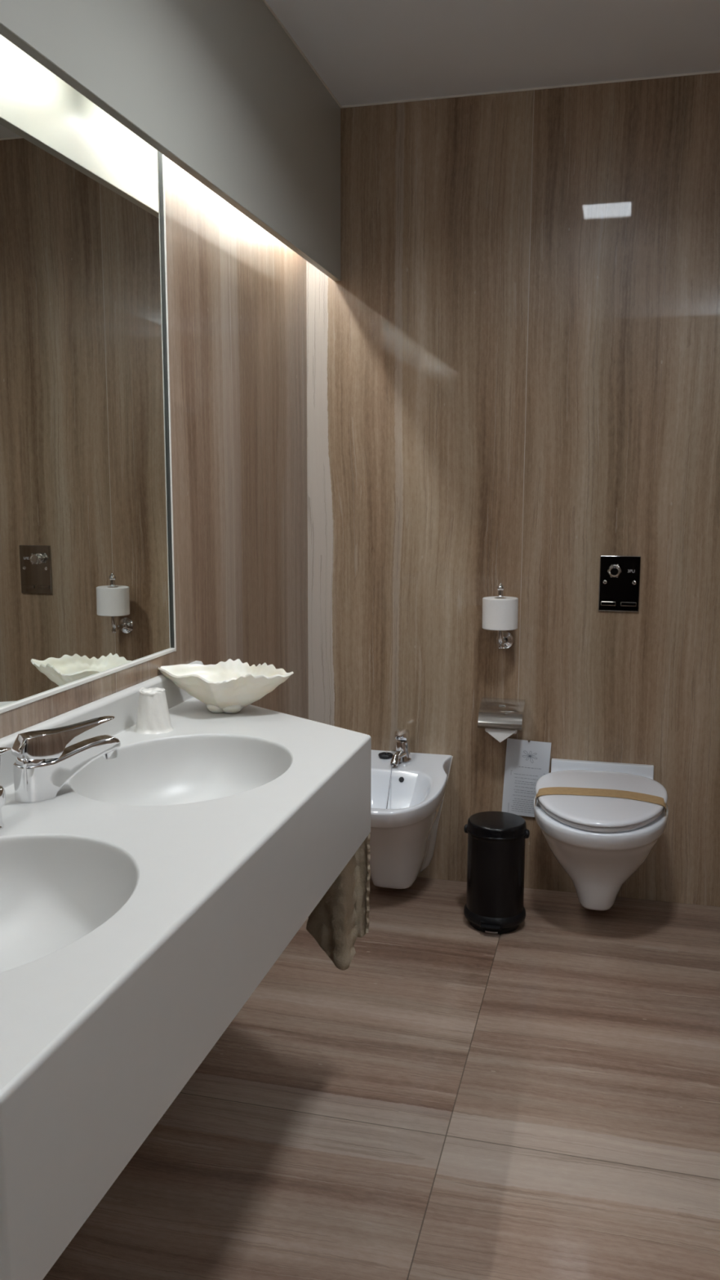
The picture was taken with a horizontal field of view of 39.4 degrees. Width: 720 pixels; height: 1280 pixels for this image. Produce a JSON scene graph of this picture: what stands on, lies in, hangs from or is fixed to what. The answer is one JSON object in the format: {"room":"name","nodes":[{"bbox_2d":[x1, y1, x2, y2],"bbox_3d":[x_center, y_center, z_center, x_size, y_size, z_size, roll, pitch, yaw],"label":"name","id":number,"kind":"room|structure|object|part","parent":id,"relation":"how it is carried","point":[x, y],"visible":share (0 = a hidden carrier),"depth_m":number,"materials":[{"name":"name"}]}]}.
{"room":"hotel bathroom","nodes":[
{"label":"hotel bathroom","id":0,"kind":"room"},
{"bbox_2d":[0,155,308,738],"bbox_3d":[-0.809,-0.208,1.388,0.200,2.677,4.300,2,9,14],"label":"wall","id":1,"kind":"structure","parent":0,"point":[237,293],"depth_m":2.74,"materials":[{"name":"wood"}]},
{"bbox_2d":[0,34,176,713],"bbox_3d":[-0.703,-0.407,1.391,0.018,1.165,2.016,2,9,14],"label":"wall mirror","id":2,"kind":"object","parent":1,"relation":"attached to","point":[87,573],"visible":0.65,"depth_m":1.97,"materials":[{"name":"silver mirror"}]},
{"bbox_2d":[0,660,204,788],"bbox_3d":[-0.654,0.233,1.607,0.025,0.078,2.008,2,9,14],"label":"backsplash","id":3,"kind":"structure","parent":1,"relation":"attached to","point":[122,704],"depth_m":2.08,"materials":[{"name":"white stone"}]},
{"bbox_2d":[0,660,371,1279],"bbox_3d":[-0.404,0.349,1.555,0.545,0.292,2.018,2,9,14],"label":"countertop","id":4,"kind":"structure","parent":1,"relation":"attached to","point":[144,904],"depth_m":1.41,"materials":[{"name":"white stone"}]},
{"bbox_2d":[0,746,11,829],"bbox_3d":[-0.555,0.224,1.517,0.041,0.124,0.051,2,9,14],"label":"faucet","id":5,"kind":"object","parent":4,"relation":"on","point":[2,794],"visible":1,"depth_m":1.51,"materials":[{"name":"silver metal"}]},
{"bbox_2d":[11,715,120,802],"bbox_3d":[-0.497,0.198,1.706,0.187,0.119,0.054,-8,11,-42],"label":"faucet","id":6,"kind":"object","parent":4,"relation":"on","point":[43,765],"visible":1,"depth_m":1.67,"materials":[{"name":"silver metal"}]},
{"bbox_3d":[-0.546,0.221,1.638,0.009,0.053,0.009,-3,9,-19],"label":"lift rod","id":7,"kind":"part","parent":6,"relation":"part of","materials":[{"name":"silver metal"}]},
{"bbox_3d":[-0.497,0.166,1.697,0.177,0.052,0.049,-7,11,-38],"label":"lever","id":8,"kind":"part","parent":6,"relation":"part of","materials":[{"name":"silver metal"}]},
{"bbox_2d":[0,833,139,973],"bbox_3d":[-0.488,0.427,1.271,0.392,0.206,0.500,2,9,14],"label":"basin","id":9,"kind":"object","parent":4,"relation":"in","point":[60,893],"depth_m":1.46,"materials":[{"name":"white ceramic"}]},
{"bbox_2d":[133,687,173,733],"bbox_3d":[-0.443,0.148,2.147,0.084,0.090,0.084,2,9,14],"label":"tumbler","id":10,"kind":"object","parent":4,"relation":"on","point":[153,713],"visible":1,"depth_m":2.12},
{"bbox_2d":[67,733,293,805],"bbox_3d":[-0.327,0.336,1.891,0.392,0.206,0.500,2,9,14],"label":"basin","id":11,"kind":"object","parent":4,"relation":"in","point":[148,769],"depth_m":2.06,"materials":[{"name":"white ceramic"}]},
{"bbox_2d":[158,658,293,713],"bbox_3d":[-0.317,0.112,2.326,0.199,0.109,0.287,-8,11,-42],"label":"shell dish","id":12,"kind":"object","parent":4,"relation":"on","point":[228,686],"visible":1,"depth_m":2.29,"materials":[{"name":"white ceramic"}]},
{"bbox_3d":[-0.211,0.238,2.322,0.481,0.137,0.308,2,9,14],"label":"towel rail","id":13,"kind":"object","parent":4,"relation":"attached to","visible":0},
{"bbox_2d":[306,853,357,970],"bbox_3d":[-0.075,0.517,2.204,0.134,0.392,0.062,5,10,29],"label":"hanging cloth","id":14,"kind":"object","parent":13,"relation":"hanging from","point":[331,923],"visible":0.49,"depth_m":2.18,"materials":[{"name":"beige fabric"}]},
{"bbox_2d":[354,832,370,937],"bbox_3d":[0.004,0.492,2.209,0.040,0.344,0.022,-1,8,-7],"label":"hanging cloth","id":15,"kind":"object","parent":13,"relation":"hanging from","point":[362,855],"visible":0.62,"depth_m":2.22,"materials":[{"name":"beige fabric"}]},
{"bbox_2d":[42,877,719,1279],"bbox_3d":[0.399,1.239,1.289,2.700,0.150,4.700,2,9,14],"label":"floor","id":16,"kind":"structure","parent":0,"point":[540,1100],"depth_m":2.18,"materials":[{"name":"stone"}]},
{"bbox_2d":[463,811,529,933],"bbox_3d":[0.421,0.721,3.119,0.202,0.339,0.213,2,9,14],"label":"pedal bin","id":17,"kind":"object","parent":16,"relation":"on","point":[496,840],"visible":1,"depth_m":3.05,"materials":[{"name":"black metal"}]},
{"bbox_3d":[0.422,0.571,3.102,0.187,0.037,0.187,2,9,14],"label":"bin lid","id":18,"kind":"part","parent":17,"relation":"part of","materials":[{"name":"black metal"}]},
{"bbox_2d":[265,0,719,106],"bbox_3d":[0.406,-1.424,0.894,2.300,0.120,4.300,2,9,14],"label":"ceiling","id":19,"kind":"structure","parent":0,"point":[365,51],"depth_m":2.75,"materials":[{"name":"paint"}]},
{"bbox_2d":[306,72,719,906],"bbox_3d":[0.960,-0.477,3.238,2.700,2.677,0.200,2,9,14],"label":"wall","id":20,"kind":"structure","parent":0,"point":[513,356],"depth_m":3.23,"materials":[{"name":"wood"}]},
{"bbox_2d":[0,0,340,280],"bbox_3d":[-0.606,-1.140,1.198,0.022,0.536,4.300,2,9,14],"label":"bulkhead","id":21,"kind":"object","parent":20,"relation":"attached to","point":[219,88],"depth_m":2.27,"materials":[{"name":"paint"}]},
{"bbox_2d":[369,750,453,888],"bbox_3d":[0.094,0.623,3.274,0.362,0.410,0.469,2,9,14],"label":"bidet","id":22,"kind":"object","parent":20,"relation":"attached to","point":[403,834],"visible":0.71,"depth_m":3.28,"materials":[{"name":"white ceramic"}]},
{"bbox_2d":[377,751,393,758],"bbox_3d":[0.088,0.390,3.433,0.052,0.019,0.048,2,9,14],"label":"plug","id":23,"kind":"object","parent":22,"relation":"on","point":[384,754],"visible":0.98,"depth_m":3.42,"materials":[{"name":"black rubber"}]},
{"bbox_2d":[386,728,411,808],"bbox_3d":[0.121,0.434,3.314,0.058,0.246,0.254,2,9,14],"label":"faucet","id":24,"kind":"object","parent":22,"relation":"on","point":[402,735],"visible":0.94,"depth_m":3.37,"materials":[{"name":"silver metal"}]},
{"bbox_3d":[0.096,0.480,3.288,0.011,0.162,0.179,2,9,14],"label":"pop chain","id":25,"kind":"part","parent":24,"relation":"part of","materials":[{"name":"grey metal"}]},
{"bbox_3d":[0.140,0.321,3.377,0.049,0.040,0.082,2,9,14],"label":"lever","id":26,"kind":"part","parent":24,"relation":"part of","materials":[{"name":"silver metal"}]},
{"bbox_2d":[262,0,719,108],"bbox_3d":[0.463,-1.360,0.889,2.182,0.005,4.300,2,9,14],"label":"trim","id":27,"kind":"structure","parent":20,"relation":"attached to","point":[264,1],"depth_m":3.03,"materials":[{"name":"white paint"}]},
{"bbox_2d":[477,697,525,729],"bbox_3d":[0.467,0.241,3.305,0.142,0.078,0.117,2,9,14],"label":"dispenser","id":28,"kind":"object","parent":20,"relation":"attached to","point":[494,713],"visible":1,"depth_m":3.27,"materials":[{"name":"silver metal"}]},
{"bbox_2d":[484,728,517,742],"bbox_3d":[0.465,0.278,3.305,0.100,0.102,0.087,2,9,14],"label":"toilet roll","id":29,"kind":"object","parent":28,"relation":"in","point":[500,735],"visible":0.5,"depth_m":3.27,"materials":[{"name":"paper"}]},
{"bbox_2d":[496,582,513,648],"bbox_3d":[0.466,-0.077,3.258,0.057,0.228,0.119,2,9,14],"label":"toilet roll holder","id":30,"kind":"object","parent":20,"relation":"attached to","point":[504,639],"visible":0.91,"depth_m":3.23,"materials":[{"name":"silver metal"}]},
{"bbox_2d":[482,595,518,631],"bbox_3d":[0.448,-0.086,3.212,0.114,0.099,0.113,2,9,14],"label":"toilet roll","id":31,"kind":"object","parent":30,"relation":"on","point":[498,614],"visible":0.98,"depth_m":3.17,"materials":[{"name":"paper"}]},
{"bbox_3d":[0.461,-0.012,3.262,0.022,0.073,0.098,2,9,14],"label":"arm","id":32,"kind":"part","parent":30,"relation":"part of","materials":[{"name":"silver metal"}]},
{"bbox_2d":[502,737,551,817],"bbox_3d":[0.557,0.464,3.367,0.159,0.268,0.017,2,9,14],"label":"card","id":33,"kind":"object","parent":20,"relation":"attached to","point":[526,762],"visible":0.79,"depth_m":3.36,"materials":[{"name":"white paper"}]},
{"bbox_2d":[533,758,668,910],"bbox_3d":[0.736,0.638,3.101,0.406,0.410,0.488,2,9,14],"label":"toilet","id":34,"kind":"object","parent":20,"relation":"attached to","point":[599,842],"visible":0.95,"depth_m":3.00,"materials":[{"name":"white ceramic"}]},
{"bbox_2d":[534,786,666,814],"bbox_3d":[0.728,0.485,3.043,0.383,0.044,0.093,2,9,14],"label":"band","id":35,"kind":"object","parent":34,"relation":"on","point":[550,790],"visible":1,"depth_m":3.05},
{"bbox_3d":[0.731,0.496,3.059,0.388,0.046,0.435,2,9,14],"label":"seat","id":36,"kind":"part","parent":34,"relation":"part of","materials":[{"name":"white plastic"}]},
{"bbox_3d":[0.731,0.479,3.057,0.398,0.050,0.447,2,9,14],"label":"lid","id":37,"kind":"part","parent":34,"relation":"part of","materials":[{"name":"white plastic"}]},
{"bbox_2d":[598,555,640,612],"bbox_3d":[0.824,-0.178,3.190,0.126,0.178,0.042,2,9,14],"label":"flush plate","id":38,"kind":"object","parent":20,"relation":"attached to","point":[619,575],"visible":1,"depth_m":3.20,"materials":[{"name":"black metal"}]},
{"bbox_3d":[0.807,-0.218,3.185,0.043,0.039,0.034,2,9,14],"label":"knob","id":39,"kind":"part","parent":38,"relation":"part of","materials":[{"name":"silver metal"}]}
]}

